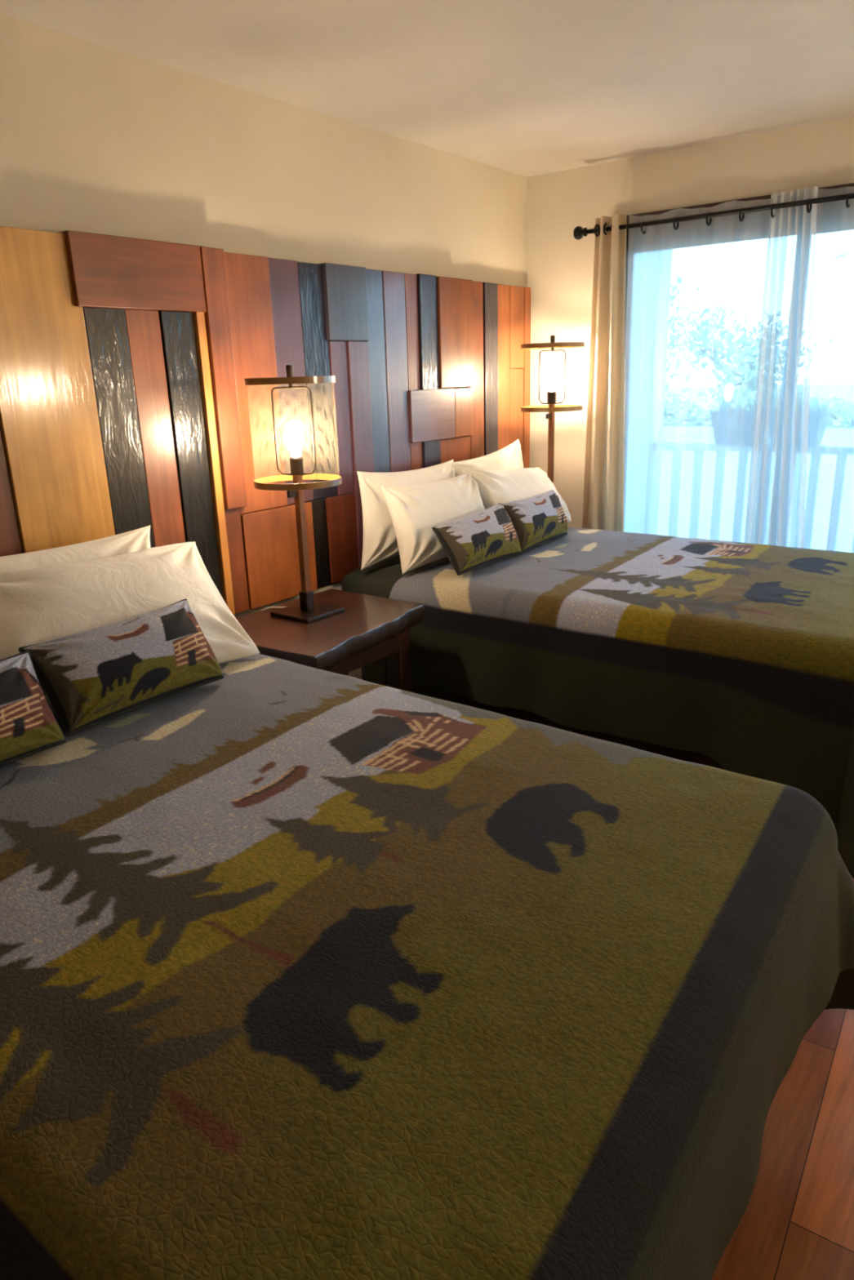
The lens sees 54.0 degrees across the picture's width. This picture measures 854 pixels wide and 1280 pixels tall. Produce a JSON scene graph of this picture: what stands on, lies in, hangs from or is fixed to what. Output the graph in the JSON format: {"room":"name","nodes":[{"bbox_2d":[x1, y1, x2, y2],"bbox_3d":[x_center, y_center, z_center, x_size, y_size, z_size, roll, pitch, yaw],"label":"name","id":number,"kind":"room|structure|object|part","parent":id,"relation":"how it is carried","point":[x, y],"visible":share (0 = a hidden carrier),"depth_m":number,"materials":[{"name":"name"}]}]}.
{"room":"hotel room","nodes":[
{"label":"hotel room","id":0,"kind":"room"},
{"bbox_2d":[0,13,527,679],"bbox_3d":[-1.464,-0.241,1.873,0.100,2.310,6.590,11,22,36],"label":"wall","id":1,"kind":"structure","parent":0,"point":[95,138],"depth_m":2.59,"materials":[{"name":"beige paint"}]},
{"bbox_2d":[0,226,530,614],"bbox_3d":[-0.656,-0.646,2.718,0.074,1.142,3.848,11,22,36],"label":"headboard","id":2,"kind":"object","parent":1,"relation":"attached to","point":[125,362],"visible":0.76,"depth_m":2.68,"materials":[{"name":"brown wood"}]},
{"bbox_2d":[233,580,342,617],"bbox_3d":[-0.672,-0.063,2.892,0.035,0.057,3.990,11,22,36],"label":"trim","id":3,"kind":"structure","parent":1,"relation":"attached to","point":[337,585],"depth_m":3.08,"materials":[{"name":"brown paint"}]},
{"bbox_2d":[0,0,853,177],"bbox_3d":[0.114,-1.074,0.329,4.145,0.120,6.590,11,22,36],"label":"ceiling","id":4,"kind":"structure","parent":0,"point":[526,88],"depth_m":2.44,"materials":[{"name":"paint"}]},
{"bbox_2d":[526,115,853,528],"bbox_3d":[2.110,-0.759,3.155,3.945,2.310,0.120,11,22,36],"label":"wall","id":5,"kind":"structure","parent":0,"point":[560,265],"depth_m":3.80,"materials":[{"name":"paint"}]},
{"bbox_2d":[573,192,853,239],"bbox_3d":[1.585,-1.617,3.082,2.274,0.080,0.137,11,22,36],"label":"curtain rod","id":6,"kind":"object","parent":5,"relation":"attached to","point":[579,232],"visible":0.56,"depth_m":3.33,"materials":[{"name":"black metal"}]},
{"bbox_2d":[582,213,626,532],"bbox_3d":[0.834,-0.838,3.887,0.256,2.052,0.064,11,22,36],"label":"drape","id":7,"kind":"object","parent":6,"relation":"hanging from","point":[603,482],"visible":0.71,"depth_m":3.80,"materials":[{"name":"beige fabric"}]},
{"bbox_2d":[623,192,788,543],"bbox_3d":[1.145,-0.777,3.673,0.661,2.048,0.061,11,22,36],"label":"sheer curtain","id":8,"kind":"object","parent":6,"relation":"hanging from","point":[749,404],"visible":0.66,"depth_m":3.57,"materials":[{"name":"white fabric"}]},
{"bbox_2d":[744,186,853,552],"bbox_3d":[1.837,-0.644,3.180,1.220,2.052,0.079,11,22,36],"label":"sheer curtain","id":9,"kind":"object","parent":6,"relation":"hanging from","point":[782,504],"visible":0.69,"depth_m":3.34,"materials":[{"name":"white fabric"}]},
{"bbox_3d":[1.908,-0.630,3.138,1.055,2.048,0.033,11,22,36],"label":"panel","id":10,"kind":"part","parent":9,"relation":"part of","materials":[{"name":"white fabric"}]},
{"bbox_2d":[623,220,853,531],"bbox_3d":[1.694,-0.707,3.502,1.895,1.905,0.075,11,22,36],"label":"window","id":11,"kind":"structure","parent":5,"relation":"in","point":[634,247],"depth_m":3.75,"materials":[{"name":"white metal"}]},
{"bbox_2d":[626,182,853,246],"bbox_3d":[1.662,-0.715,3.434,2.030,2.084,0.022,11,22,36],"label":"trim","id":12,"kind":"structure","parent":5,"relation":"attached to","point":[650,214],"depth_m":3.44,"materials":[{"name":"beige fabric"}]},
{"bbox_2d":[711,874,853,1279],"bbox_3d":[0.185,1.241,1.065,4.145,0.120,6.590,11,22,36],"label":"floor","id":13,"kind":"structure","parent":0,"point":[797,1223],"depth_m":1.56,"materials":[{"name":"brown wood"}]},
{"bbox_2d":[235,588,425,692],"bbox_3d":[-0.325,0.278,2.750,0.506,0.722,0.639,11,22,36],"label":"nightstand","id":14,"kind":"object","parent":13,"relation":"on","point":[371,628],"visible":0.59,"depth_m":2.60,"materials":[{"name":"brown wood"}]},
{"bbox_2d":[244,364,344,623],"bbox_3d":[-0.474,-0.387,2.675,0.469,0.929,0.268,11,22,36],"label":"table lamp","id":15,"kind":"object","parent":14,"relation":"on","point":[308,611],"visible":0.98,"depth_m":2.55,"materials":[{"name":"brown metal"}]},
{"bbox_3d":[-0.552,-0.055,2.878,0.120,0.178,0.286,-11,20,-27],"label":"cord","id":16,"kind":"part","parent":15,"relation":"part of","materials":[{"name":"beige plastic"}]},
{"bbox_3d":[-0.401,-0.610,2.541,0.056,0.111,0.056,11,22,36],"label":"bulb","id":17,"kind":"part","parent":15,"relation":"part of","materials":[{"name":"white glass"}]},
{"bbox_2d":[288,456,303,475],"bbox_3d":[-0.399,-0.534,2.565,0.042,0.055,0.042,11,22,36],"label":"socket","id":18,"kind":"object","parent":15,"relation":"attached to","point":[294,471],"depth_m":2.55,"materials":[{"name":"brown metal"}]},
{"bbox_3d":[-0.089,0.261,2.875,0.060,0.665,0.060,11,22,36],"label":"leg","id":19,"kind":"part","parent":14,"relation":"part of","materials":[{"name":"brown wood"}]},
{"bbox_2d":[341,556,724,769],"bbox_3d":[0.733,0.082,3.204,1.800,0.760,1.200,11,22,36],"label":"bed","id":20,"kind":"object","parent":13,"relation":"on","point":[378,580],"visible":0.05,"depth_m":3.05,"materials":[{"name":"grey fabric"}]},
{"bbox_3d":[0.725,-0.171,3.124,1.800,0.230,1.200,11,22,36],"label":"mattress","id":21,"kind":"part","parent":20,"relation":"part of","materials":[{"name":"grey fabric"}]},
{"bbox_2d":[356,459,455,570],"bbox_3d":[-0.054,-0.516,3.309,0.131,0.350,0.700,11,22,36],"label":"pillow","id":22,"kind":"object","parent":20,"relation":"on","point":[380,544],"visible":0.47,"depth_m":3.13,"materials":[{"name":"white fabric"}]},
{"bbox_2d":[451,439,523,509],"bbox_3d":[0.318,-0.687,3.736,0.159,0.365,0.581,11,22,36],"label":"pillow","id":23,"kind":"object","parent":20,"relation":"on","point":[509,457],"visible":0.25,"depth_m":3.72,"materials":[{"name":"white fabric"}]},
{"bbox_2d":[384,527,853,879],"bbox_3d":[0.936,0.029,3.024,1.727,0.604,1.674,11,22,36],"label":"quilt","id":24,"kind":"object","parent":20,"relation":"on","point":[739,655],"visible":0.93,"depth_m":2.53,"materials":[{"name":"multicoloured fabric"}]},
{"bbox_2d":[380,473,484,573],"bbox_3d":[0.072,-0.458,3.165,0.239,0.300,0.616,11,22,36],"label":"pillow","id":25,"kind":"object","parent":24,"relation":"on","point":[414,509],"visible":0.72,"depth_m":3.05,"materials":[{"name":"white fabric"}]},
{"bbox_2d":[431,502,521,575],"bbox_3d":[0.205,-0.381,3.096,0.191,0.172,0.545,11,22,36],"label":"cushion","id":26,"kind":"object","parent":24,"relation":"on","point":[489,535],"visible":1,"depth_m":2.98,"materials":[{"name":"multicoloured fabric"}]},
{"bbox_2d":[460,467,571,522],"bbox_3d":[0.404,-0.605,3.552,0.212,0.295,0.576,13,23,38],"label":"pillow","id":27,"kind":"object","parent":24,"relation":"on","point":[495,486],"visible":0.52,"depth_m":3.46,"materials":[{"name":"white fabric"}]},
{"bbox_2d":[499,489,567,553],"bbox_3d":[0.457,-0.494,3.420,0.166,0.173,0.585,10,21,32],"label":"cushion","id":28,"kind":"object","parent":24,"relation":"on","point":[539,519],"visible":0.92,"depth_m":3.31,"materials":[{"name":"multicoloured fabric"}]},
{"bbox_2d":[520,335,584,483],"bbox_3d":[0.585,-0.601,3.983,0.280,1.596,0.280,11,22,36],"label":"floor lamp","id":29,"kind":"object","parent":13,"relation":"on","point":[552,376],"visible":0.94,"depth_m":3.79,"materials":[{"name":"brown metal"}]},
{"bbox_2d":[546,391,556,404],"bbox_3d":[0.569,-1.107,3.821,0.042,0.055,0.042,11,22,36],"label":"socket","id":30,"kind":"object","parent":29,"relation":"attached to","point":[551,395],"depth_m":3.81,"materials":[{"name":"brown metal"}]},
{"bbox_3d":[0.567,-1.183,3.797,0.056,0.111,0.056,11,22,36],"label":"bulb","id":31,"kind":"part","parent":29,"relation":"part of","materials":[{"name":"white glass"}]},
{"bbox_3d":[-0.459,0.616,1.639,1.890,0.760,1.215,11,22,36],"label":"bed","id":32,"kind":"object","parent":13,"relation":"on","visible":0},
{"bbox_2d":[0,524,151,572],"bbox_3d":[-0.934,-0.089,2.119,0.166,0.300,0.671,13,23,39],"label":"pillow","id":33,"kind":"object","parent":32,"relation":"on","point":[137,540],"visible":0.2,"depth_m":2.17,"materials":[{"name":"white fabric"}]},
{"bbox_2d":[0,653,853,1279],"bbox_3d":[-0.268,0.560,1.468,1.847,0.604,1.685,11,22,36],"label":"quilt","id":34,"kind":"object","parent":32,"relation":"on","point":[306,972],"visible":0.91,"depth_m":0.99,"materials":[{"name":"multicoloured fabric"}]},
{"bbox_2d":[0,650,66,767],"bbox_3d":[-0.854,0.161,1.489,0.145,0.167,0.426,10,21,33],"label":"cushion","id":35,"kind":"object","parent":34,"relation":"on","point":[28,726],"visible":1,"depth_m":1.57,"materials":[{"name":"multicoloured fabric"}]},
{"bbox_2d":[18,598,223,736],"bbox_3d":[-0.639,0.045,1.836,0.185,0.171,0.435,11,22,36],"label":"cushion","id":36,"kind":"object","parent":34,"relation":"on","point":[93,677],"visible":0.97,"depth_m":1.75,"materials":[{"name":"multicoloured fabric"}]},
{"bbox_2d":[0,541,260,714],"bbox_3d":[-0.736,-0.057,1.994,0.376,0.279,0.755,11,22,36],"label":"pillow","id":37,"kind":"object","parent":34,"relation":"on","point":[39,605],"visible":0.61,"depth_m":1.94,"materials":[{"name":"white fabric"}]},
{"label":"outside","id":38,"kind":"structure","parent":0,"visible":0},
{"bbox_2d":[657,383,853,552],"bbox_3d":[25.716,-9.199,32.748,80.000,0.080,74.800,11,22,36],"label":"ground","id":39,"kind":"structure","parent":38,"point":[691,390],"depth_m":14.31,"materials":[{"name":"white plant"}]},
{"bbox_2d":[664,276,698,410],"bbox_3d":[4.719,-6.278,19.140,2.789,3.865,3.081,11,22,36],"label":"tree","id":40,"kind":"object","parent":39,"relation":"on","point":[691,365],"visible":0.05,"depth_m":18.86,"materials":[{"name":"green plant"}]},
{"bbox_2d":[667,301,833,408],"bbox_3d":[8.300,-7.327,22.590,4.852,3.531,3.895,11,22,36],"label":"tree","id":41,"kind":"object","parent":39,"relation":"on","point":[730,339],"visible":0.33,"depth_m":21.99,"materials":[{"name":"green plant"}]},
{"bbox_2d":[662,396,853,426],"bbox_3d":[11.340,-7.099,25.620,22.227,1.408,1.503,11,22,36],"label":"hedge","id":42,"kind":"object","parent":39,"relation":"on","point":[849,408],"visible":0.09,"depth_m":27.00,"materials":[{"name":"green plant"}]},
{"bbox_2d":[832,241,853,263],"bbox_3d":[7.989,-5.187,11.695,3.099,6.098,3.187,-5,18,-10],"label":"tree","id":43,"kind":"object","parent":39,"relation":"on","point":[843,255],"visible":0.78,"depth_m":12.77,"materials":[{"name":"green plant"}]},
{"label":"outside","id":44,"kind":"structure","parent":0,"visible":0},
{"bbox_3d":[2.496,0.238,4.093,7.700,0.140,1.235,11,22,36],"label":"floor","id":45,"kind":"structure","parent":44,"visible":0},
{"bbox_2d":[624,248,672,534],"bbox_3d":[1.301,-1.486,5.048,0.200,2.635,0.200,11,22,36],"label":"porch post","id":46,"kind":"object","parent":45,"relation":"on","point":[659,273],"visible":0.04,"depth_m":4.96,"materials":[{"name":"paint"}]},
{"bbox_2d":[654,441,853,551],"bbox_3d":[3.256,-0.379,3.874,4.630,0.945,0.090,11,22,36],"label":"deck railing","id":47,"kind":"object","parent":45,"relation":"on","point":[673,471],"visible":0.23,"depth_m":4.87,"materials":[{"name":"paint"}]},
{"bbox_2d":[709,399,755,444],"bbox_3d":[1.786,-1.248,4.756,0.380,0.260,0.264,11,22,36],"label":"planter","id":48,"kind":"object","parent":47,"relation":"on","point":[740,404],"visible":0.2,"depth_m":4.71,"materials":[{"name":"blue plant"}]},
{"bbox_3d":[3.243,-0.810,3.737,4.630,0.040,0.090,11,22,36],"label":"rail","id":49,"kind":"part","parent":47,"relation":"part of","materials":[{"name":"paint"}]},
{"bbox_2d":[808,398,833,446],"bbox_3d":[2.029,-1.200,4.583,0.362,0.260,0.274,11,22,36],"label":"planter","id":50,"kind":"object","parent":47,"relation":"on","point":[818,415],"visible":0.19,"depth_m":4.47,"materials":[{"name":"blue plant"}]}
]}

